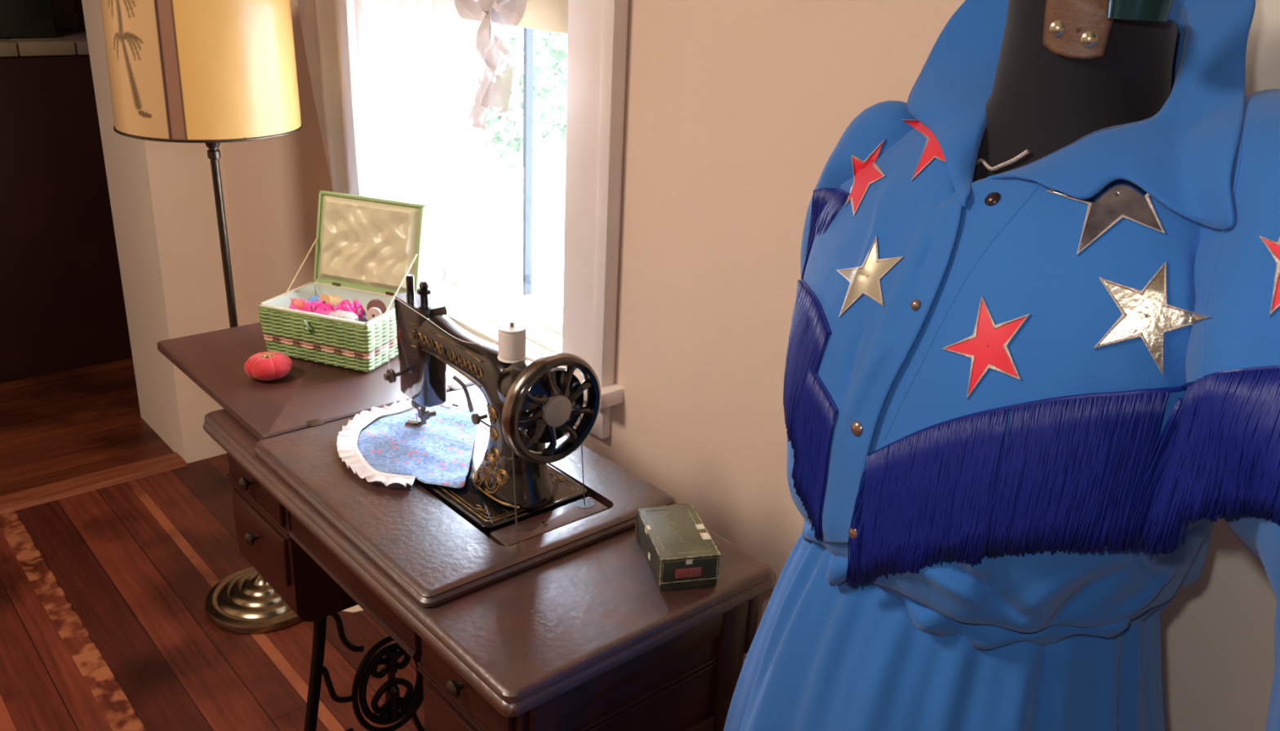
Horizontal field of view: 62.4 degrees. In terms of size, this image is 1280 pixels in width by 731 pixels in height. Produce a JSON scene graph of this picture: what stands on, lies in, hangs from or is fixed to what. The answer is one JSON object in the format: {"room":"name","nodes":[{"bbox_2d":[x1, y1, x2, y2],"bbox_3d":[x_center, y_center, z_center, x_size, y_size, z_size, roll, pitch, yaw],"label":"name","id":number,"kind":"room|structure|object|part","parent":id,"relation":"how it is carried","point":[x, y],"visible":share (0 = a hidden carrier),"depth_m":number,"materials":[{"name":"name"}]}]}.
{"room":"sewing room","nodes":[
{"label":"sewing room","id":0,"kind":"room"},
{"bbox_2d":[51,0,85,31],"bbox_3d":[-3.423,-0.848,2.321,4.440,2.600,1.300,-15,28,-38],"label":"wall","id":1,"kind":"structure","parent":0,"point":[67,13],"depth_m":4.00,"materials":[{"name":"black paint"}]},
{"bbox_2d":[0,358,174,497],"bbox_3d":[-3.683,0.339,2.961,4.340,0.100,2.500,-15,28,-38],"label":"floor","id":2,"kind":"structure","parent":0,"point":[61,426],"depth_m":3.40,"materials":[{"name":"brown wood"}]},
{"bbox_2d":[0,27,132,383],"bbox_3d":[-2.674,-0.459,3.403,1.850,1.145,0.512,-15,28,-38],"label":"wall","id":3,"kind":"structure","parent":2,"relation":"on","point":[62,304],"depth_m":3.64,"materials":[{"name":"red wood"}]},
{"bbox_2d":[0,0,57,38],"bbox_3d":[-2.134,-1.349,3.540,0.200,0.454,0.340,-15,28,-38],"label":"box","id":4,"kind":"object","parent":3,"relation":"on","point":[19,19],"visible":1,"depth_m":3.50,"materials":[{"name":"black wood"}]},
{"bbox_2d":[81,0,239,463],"bbox_3d":[-2.862,-0.585,1.724,4.440,2.600,0.420,-15,28,-38],"label":"wall","id":5,"kind":"structure","parent":0,"point":[162,196],"depth_m":3.06,"materials":[{"name":"beige paint"}]},
{"bbox_2d":[0,452,186,515],"bbox_3d":[-1.780,0.396,2.925,0.995,0.030,0.104,-15,28,-38],"label":"door threshold","id":6,"kind":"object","parent":5,"relation":"attached to","point":[86,483],"depth_m":3.05,"materials":[{"name":"brown wood"}]},
{"bbox_2d":[0,453,424,730],"bbox_3d":[-1.143,1.552,0.211,4.280,0.100,5.230,-15,28,-38],"label":"floor","id":7,"kind":"structure","parent":0,"point":[105,625],"depth_m":2.44,"materials":[{"name":"brown wood"}]},
{"bbox_2d":[99,0,302,634],"bbox_3d":[-0.890,-0.125,2.293,0.357,1.503,0.357,9,22,15],"label":"floor lamp","id":8,"kind":"object","parent":7,"relation":"on","point":[212,73],"visible":0.93,"depth_m":1.98,"materials":[{"name":"beige fabric"}]},
{"bbox_3d":[-0.865,-0.654,2.083,0.352,0.358,0.352,-15,28,-38],"label":"lamp shade","id":9,"kind":"part","parent":8,"relation":"part of","materials":[{"name":"beige fabric"}]},
{"bbox_2d":[342,604,363,613],"bbox_3d":[-0.715,0.580,2.574,0.100,0.002,0.087,-7,24,-23],"label":"paper scrap","id":10,"kind":"object","parent":7,"relation":"on","point":[355,609],"visible":0.18,"depth_m":2.55,"materials":[{"name":"beige paper"}]},
{"bbox_2d":[156,322,775,730],"bbox_3d":[-0.395,0.399,1.783,0.450,0.950,1.225,-15,28,-38],"label":"table","id":11,"kind":"object","parent":7,"relation":"on","point":[557,620],"visible":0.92,"depth_m":1.39,"materials":[{"name":"brown wood"}]},
{"bbox_3d":[-0.633,0.190,1.697,0.020,0.024,0.024,-15,28,-38],"label":"knob","id":12,"kind":"part","parent":11,"relation":"part of","materials":[{"name":"brown metal"}]},
{"bbox_3d":[-0.638,0.284,1.734,0.020,0.024,0.024,-15,28,-38],"label":"knob","id":13,"kind":"part","parent":11,"relation":"part of","materials":[{"name":"brown metal"}]},
{"bbox_3d":[-0.622,0.186,1.706,0.010,0.067,0.212,-15,28,-38],"label":"drawer","id":14,"kind":"part","parent":11,"relation":"part of","materials":[{"name":"brown wood"}]},
{"bbox_3d":[-0.487,0.150,1.817,0.363,0.099,0.248,-15,28,-38],"label":"moulding","id":15,"kind":"part","parent":11,"relation":"part of","materials":[{"name":"brown wood"}]},
{"bbox_3d":[-0.626,0.281,1.744,0.010,0.087,0.212,-15,28,-38],"label":"drawer","id":16,"kind":"part","parent":11,"relation":"part of","materials":[{"name":"brown wood"}]},
{"bbox_2d":[244,351,292,380],"bbox_3d":[-0.648,0.000,1.841,0.080,0.044,0.080,-15,28,-38],"label":"pincushion","id":17,"kind":"object","parent":11,"relation":"on","point":[265,366],"visible":1,"depth_m":1.82,"materials":[{"name":"red fabric"}]},
{"bbox_2d":[257,190,426,372],"bbox_3d":[-0.547,-0.158,1.947,0.237,0.269,0.223,10,23,18],"label":"basket","id":18,"kind":"object","parent":11,"relation":"on","point":[366,247],"visible":0.84,"depth_m":1.97,"materials":[{"name":"green wicker"}]},
{"bbox_3d":[-0.642,-0.188,2.001,0.002,0.086,0.108,10,23,17],"label":"lid cord","id":19,"kind":"part","parent":18,"relation":"part of","materials":[{"name":"beige fabric"}]},
{"bbox_2d":[357,311,368,322],"bbox_3d":[-0.558,-0.064,1.966,0.156,0.052,0.104,10,23,18],"label":"folded cloth","id":20,"kind":"object","parent":18,"relation":"in","point":[363,319],"visible":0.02,"depth_m":1.95,"materials":[{"name":"purple fabric"}]},
{"bbox_2d":[289,298,306,310],"bbox_3d":[-0.628,-0.107,1.945,0.031,0.035,0.030,-9,25,-28],"label":"spool","id":21,"kind":"object","parent":20,"relation":"on","point":[299,304],"visible":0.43,"depth_m":1.93,"materials":[{"name":"orange fabric"}]},
{"bbox_2d":[307,295,319,302],"bbox_3d":[-0.601,-0.114,1.965,0.036,0.029,0.024,-15,28,-38],"label":"disc","id":22,"kind":"object","parent":20,"relation":"on","point":[313,298],"visible":0.19,"depth_m":1.96,"materials":[{"name":"blue plastic"}]},
{"bbox_2d":[288,297,365,319],"bbox_3d":[-0.579,-0.103,1.942,0.116,0.038,0.108,-15,28,-38],"label":"ribbon","id":23,"kind":"object","parent":20,"relation":"on","point":[320,308],"visible":0.66,"depth_m":1.93,"materials":[{"name":"pink fabric"}]},
{"bbox_2d":[317,293,342,307],"bbox_3d":[-0.578,-0.116,1.969,0.033,0.041,0.039,14,24,26],"label":"spool","id":24,"kind":"object","parent":20,"relation":"on","point":[333,300],"visible":0.56,"depth_m":1.96,"materials":[{"name":"brown"}]},
{"bbox_2d":[324,310,358,320],"bbox_3d":[-0.543,-0.087,1.909,0.068,0.021,0.034,10,23,18],"label":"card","id":25,"kind":"object","parent":20,"relation":"on","point":[339,313],"visible":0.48,"depth_m":1.90,"materials":[{"name":"white paper"}]},
{"bbox_2d":[365,306,382,321],"bbox_3d":[-0.483,-0.092,1.919,0.027,0.031,0.027,-1,22,-8],"label":"spool","id":26,"kind":"object","parent":20,"relation":"on","point":[373,313],"visible":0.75,"depth_m":1.91,"materials":[{"name":"brown"}]},
{"bbox_2d":[366,299,386,314],"bbox_3d":[-0.485,-0.104,1.945,0.034,0.039,0.033,-4,23,-16],"label":"spool","id":27,"kind":"object","parent":20,"relation":"on","point":[378,304],"visible":0.61,"depth_m":1.93,"materials":[{"name":"brown wood"}]},
{"bbox_3d":[-0.515,-0.231,2.006,0.230,0.175,0.050,10,23,18],"label":"lid","id":28,"kind":"part","parent":18,"relation":"part of","materials":[{"name":"green"}]},
{"bbox_3d":[-0.436,-0.151,1.932,0.002,0.086,0.108,11,23,19],"label":"lid cord","id":29,"kind":"part","parent":18,"relation":"part of","materials":[{"name":"white fabric"}]},
{"bbox_2d":[336,398,476,488],"bbox_3d":[-0.360,0.111,1.626,0.209,0.013,0.321,1,22,-4],"label":"fabric","id":30,"kind":"object","parent":11,"relation":"on","point":[438,452],"visible":0.89,"depth_m":1.61,"materials":[{"name":"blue fabric"}]},
{"bbox_3d":[-0.213,0.476,1.303,0.010,0.087,0.194,-15,28,-38],"label":"drawer","id":31,"kind":"part","parent":11,"relation":"part of","materials":[{"name":"brown wood"}]},
{"bbox_3d":[-0.220,0.384,1.256,0.020,0.024,0.024,-15,28,-38],"label":"knob","id":32,"kind":"part","parent":11,"relation":"part of","materials":[{"name":"brown metal"}]},
{"bbox_3d":[-0.208,0.381,1.265,0.010,0.067,0.194,-15,28,-38],"label":"drawer","id":33,"kind":"part","parent":11,"relation":"part of","materials":[{"name":"brown wood"}]},
{"bbox_2d":[359,274,600,536],"bbox_3d":[-0.235,0.041,1.526,0.179,0.269,0.436,-15,28,-38],"label":"sewing machine","id":34,"kind":"object","parent":11,"relation":"on","point":[531,405],"visible":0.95,"depth_m":1.45,"materials":[{"name":"black metal"}]},
{"bbox_3d":[-0.273,0.044,1.639,0.037,0.060,0.012,10,23,17],"label":"presser lever","id":35,"kind":"part","parent":34,"relation":"part of","materials":[{"name":"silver metal"}]},
{"bbox_3d":[-0.233,0.051,1.527,0.092,0.220,0.328,-15,28,-38],"label":"arm and pillar","id":36,"kind":"part","parent":34,"relation":"part of","materials":[{"name":"black metal"}]},
{"bbox_2d":[497,322,526,363],"bbox_3d":[-0.173,-0.031,1.429,0.039,0.045,0.039,-15,28,-38],"label":"thread spool","id":37,"kind":"object","parent":34,"relation":"on","point":[511,340],"visible":0.99,"depth_m":1.42,"materials":[{"name":"white fabric"}]},
{"bbox_3d":[-0.129,0.213,1.426,0.007,0.004,0.007,-15,28,-38],"label":"slide pull","id":38,"kind":"part","parent":11,"relation":"part of","materials":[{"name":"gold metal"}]},
{"bbox_3d":[-0.073,0.345,1.376,0.363,0.099,0.230,-15,28,-38],"label":"moulding","id":39,"kind":"part","parent":11,"relation":"part of","materials":[{"name":"brown wood"}]},
{"bbox_3d":[0.004,0.444,1.326,0.349,0.238,0.011,-15,28,-38],"label":"panel frame","id":40,"kind":"part","parent":11,"relation":"part of","materials":[{"name":"brown wood"}]},
{"bbox_2d":[635,503,720,591],"bbox_3d":[0.047,0.236,1.380,0.078,0.048,0.132,-3,22,-13],"label":"cardboard box","id":41,"kind":"object","parent":11,"relation":"on","point":[680,553],"visible":1,"depth_m":1.34,"materials":[{"name":"green cardboard"}]},
{"bbox_2d":[666,515,686,544],"bbox_3d":[0.046,0.213,1.375,0.013,0.001,0.076,-3,22,-13],"label":"print","id":42,"kind":"object","parent":41,"relation":"on","point":[676,525],"depth_m":1.37,"materials":[{"name":"beige paper"}]},
{"bbox_3d":[0.048,0.219,1.374,0.076,0.010,0.130,-3,22,-13],"label":"lid","id":43,"kind":"part","parent":41,"relation":"part of","materials":[{"name":"green cardboard"}]},
{"bbox_2d":[973,0,1177,182],"bbox_3d":[0.321,0.328,1.030,0.350,1.700,0.350,-15,28,-38],"label":"mannequin","id":44,"kind":"object","parent":7,"relation":"on","point":[1067,71],"visible":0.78,"depth_m":0.76,"materials":[{"name":"black fabric"}]},
{"bbox_2d":[723,0,1279,730],"bbox_3d":[0.355,0.257,0.969,0.475,1.241,0.679,-15,28,-38],"label":"dress","id":45,"kind":"object","parent":44,"relation":"on","point":[1024,406],"visible":1,"depth_m":0.76,"materials":[{"name":"blue fabric"}]},
{"bbox_3d":[0.269,-0.155,0.793,0.008,0.022,0.048,-12,26,-33],"label":"silver trim","id":46,"kind":"part","parent":45,"relation":"part of","materials":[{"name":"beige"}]},
{"bbox_3d":[0.335,-0.328,0.664,0.045,0.210,0.045,-15,28,-38],"label":"neck knob","id":47,"kind":"part","parent":44,"relation":"part of","materials":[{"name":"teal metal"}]},
{"bbox_2d":[221,0,964,665],"bbox_3d":[0.599,-0.166,1.087,0.160,2.600,5.230,-15,28,-38],"label":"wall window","id":48,"kind":"structure","parent":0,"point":[735,111],"depth_m":1.57,"materials":[{"name":"beige paint"}]},
{"bbox_2d":[431,0,628,439],"bbox_3d":[-0.281,-0.698,1.942,0.208,1.444,0.990,-15,28,-38],"label":"window","id":49,"kind":"structure","parent":48,"relation":"attached to","point":[597,29],"depth_m":1.74,"materials":[{"name":"white wood"}]},
{"bbox_2d":[297,0,527,303],"bbox_3d":[-0.450,-0.719,1.941,0.095,1.215,0.919,-15,28,-38],"label":"sheer curtain","id":50,"kind":"object","parent":49,"relation":"hanging from","point":[403,91],"visible":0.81,"depth_m":2.05,"materials":[{"name":"white fabric"}]},
{"bbox_3d":[-0.277,-0.421,2.068,0.035,0.627,0.630,-15,28,-38],"label":"sash","id":51,"kind":"part","parent":49,"relation":"part of","materials":[{"name":"white wood"}]},
{"bbox_3d":[-0.333,-0.070,2.171,0.150,0.105,0.990,-15,28,-38],"label":"sill","id":52,"kind":"part","parent":49,"relation":"part of","materials":[{"name":"white wood"}]},
{"bbox_3d":[-0.332,-0.730,1.880,0.032,1.344,0.950,-15,28,-38],"label":"casing","id":53,"kind":"part","parent":49,"relation":"part of","materials":[{"name":"white wood"}]},
{"bbox_2d":[516,0,568,34],"bbox_3d":[-0.265,-0.926,1.839,0.036,0.625,0.645,-15,28,-38],"label":"roller shade","id":54,"kind":"object","parent":48,"relation":"attached to","point":[552,15],"visible":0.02,"depth_m":1.81,"materials":[{"name":"beige fabric"}]},
{"bbox_2d":[1160,0,1279,730],"bbox_3d":[0.821,0.187,0.767,0.045,2.200,1.120,-15,28,-38],"label":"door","id":55,"kind":"structure","parent":48,"relation":"attached to","point":[1217,631],"depth_m":1.05,"materials":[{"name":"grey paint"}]},
{"label":"outside","id":56,"kind":"structure","parent":0,"visible":0},
{"bbox_2d":[457,57,566,306],"bbox_3d":[6.617,-1.967,11.103,19.420,0.100,24.000,-15,28,-38],"label":"ground","id":57,"kind":"structure","parent":56,"point":[491,240],"depth_m":7.67,"materials":[{"name":"white"}]},
{"bbox_2d":[480,66,555,201],"bbox_3d":[-0.987,-1.810,8.201,0.750,1.080,0.712,-15,28,-38],"label":"leafy bush","id":58,"kind":"object","parent":57,"relation":"on","point":[498,126],"visible":0.3,"depth_m":8.13,"materials":[{"name":"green plant"}]},
{"bbox_2d":[504,26,568,239],"bbox_3d":[-0.469,-1.672,7.107,0.978,1.674,1.026,-7,24,-23],"label":"tree","id":59,"kind":"object","parent":57,"relation":"on","point":[548,58],"visible":0.36,"depth_m":6.78,"materials":[{"name":"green plant"}]}
]}

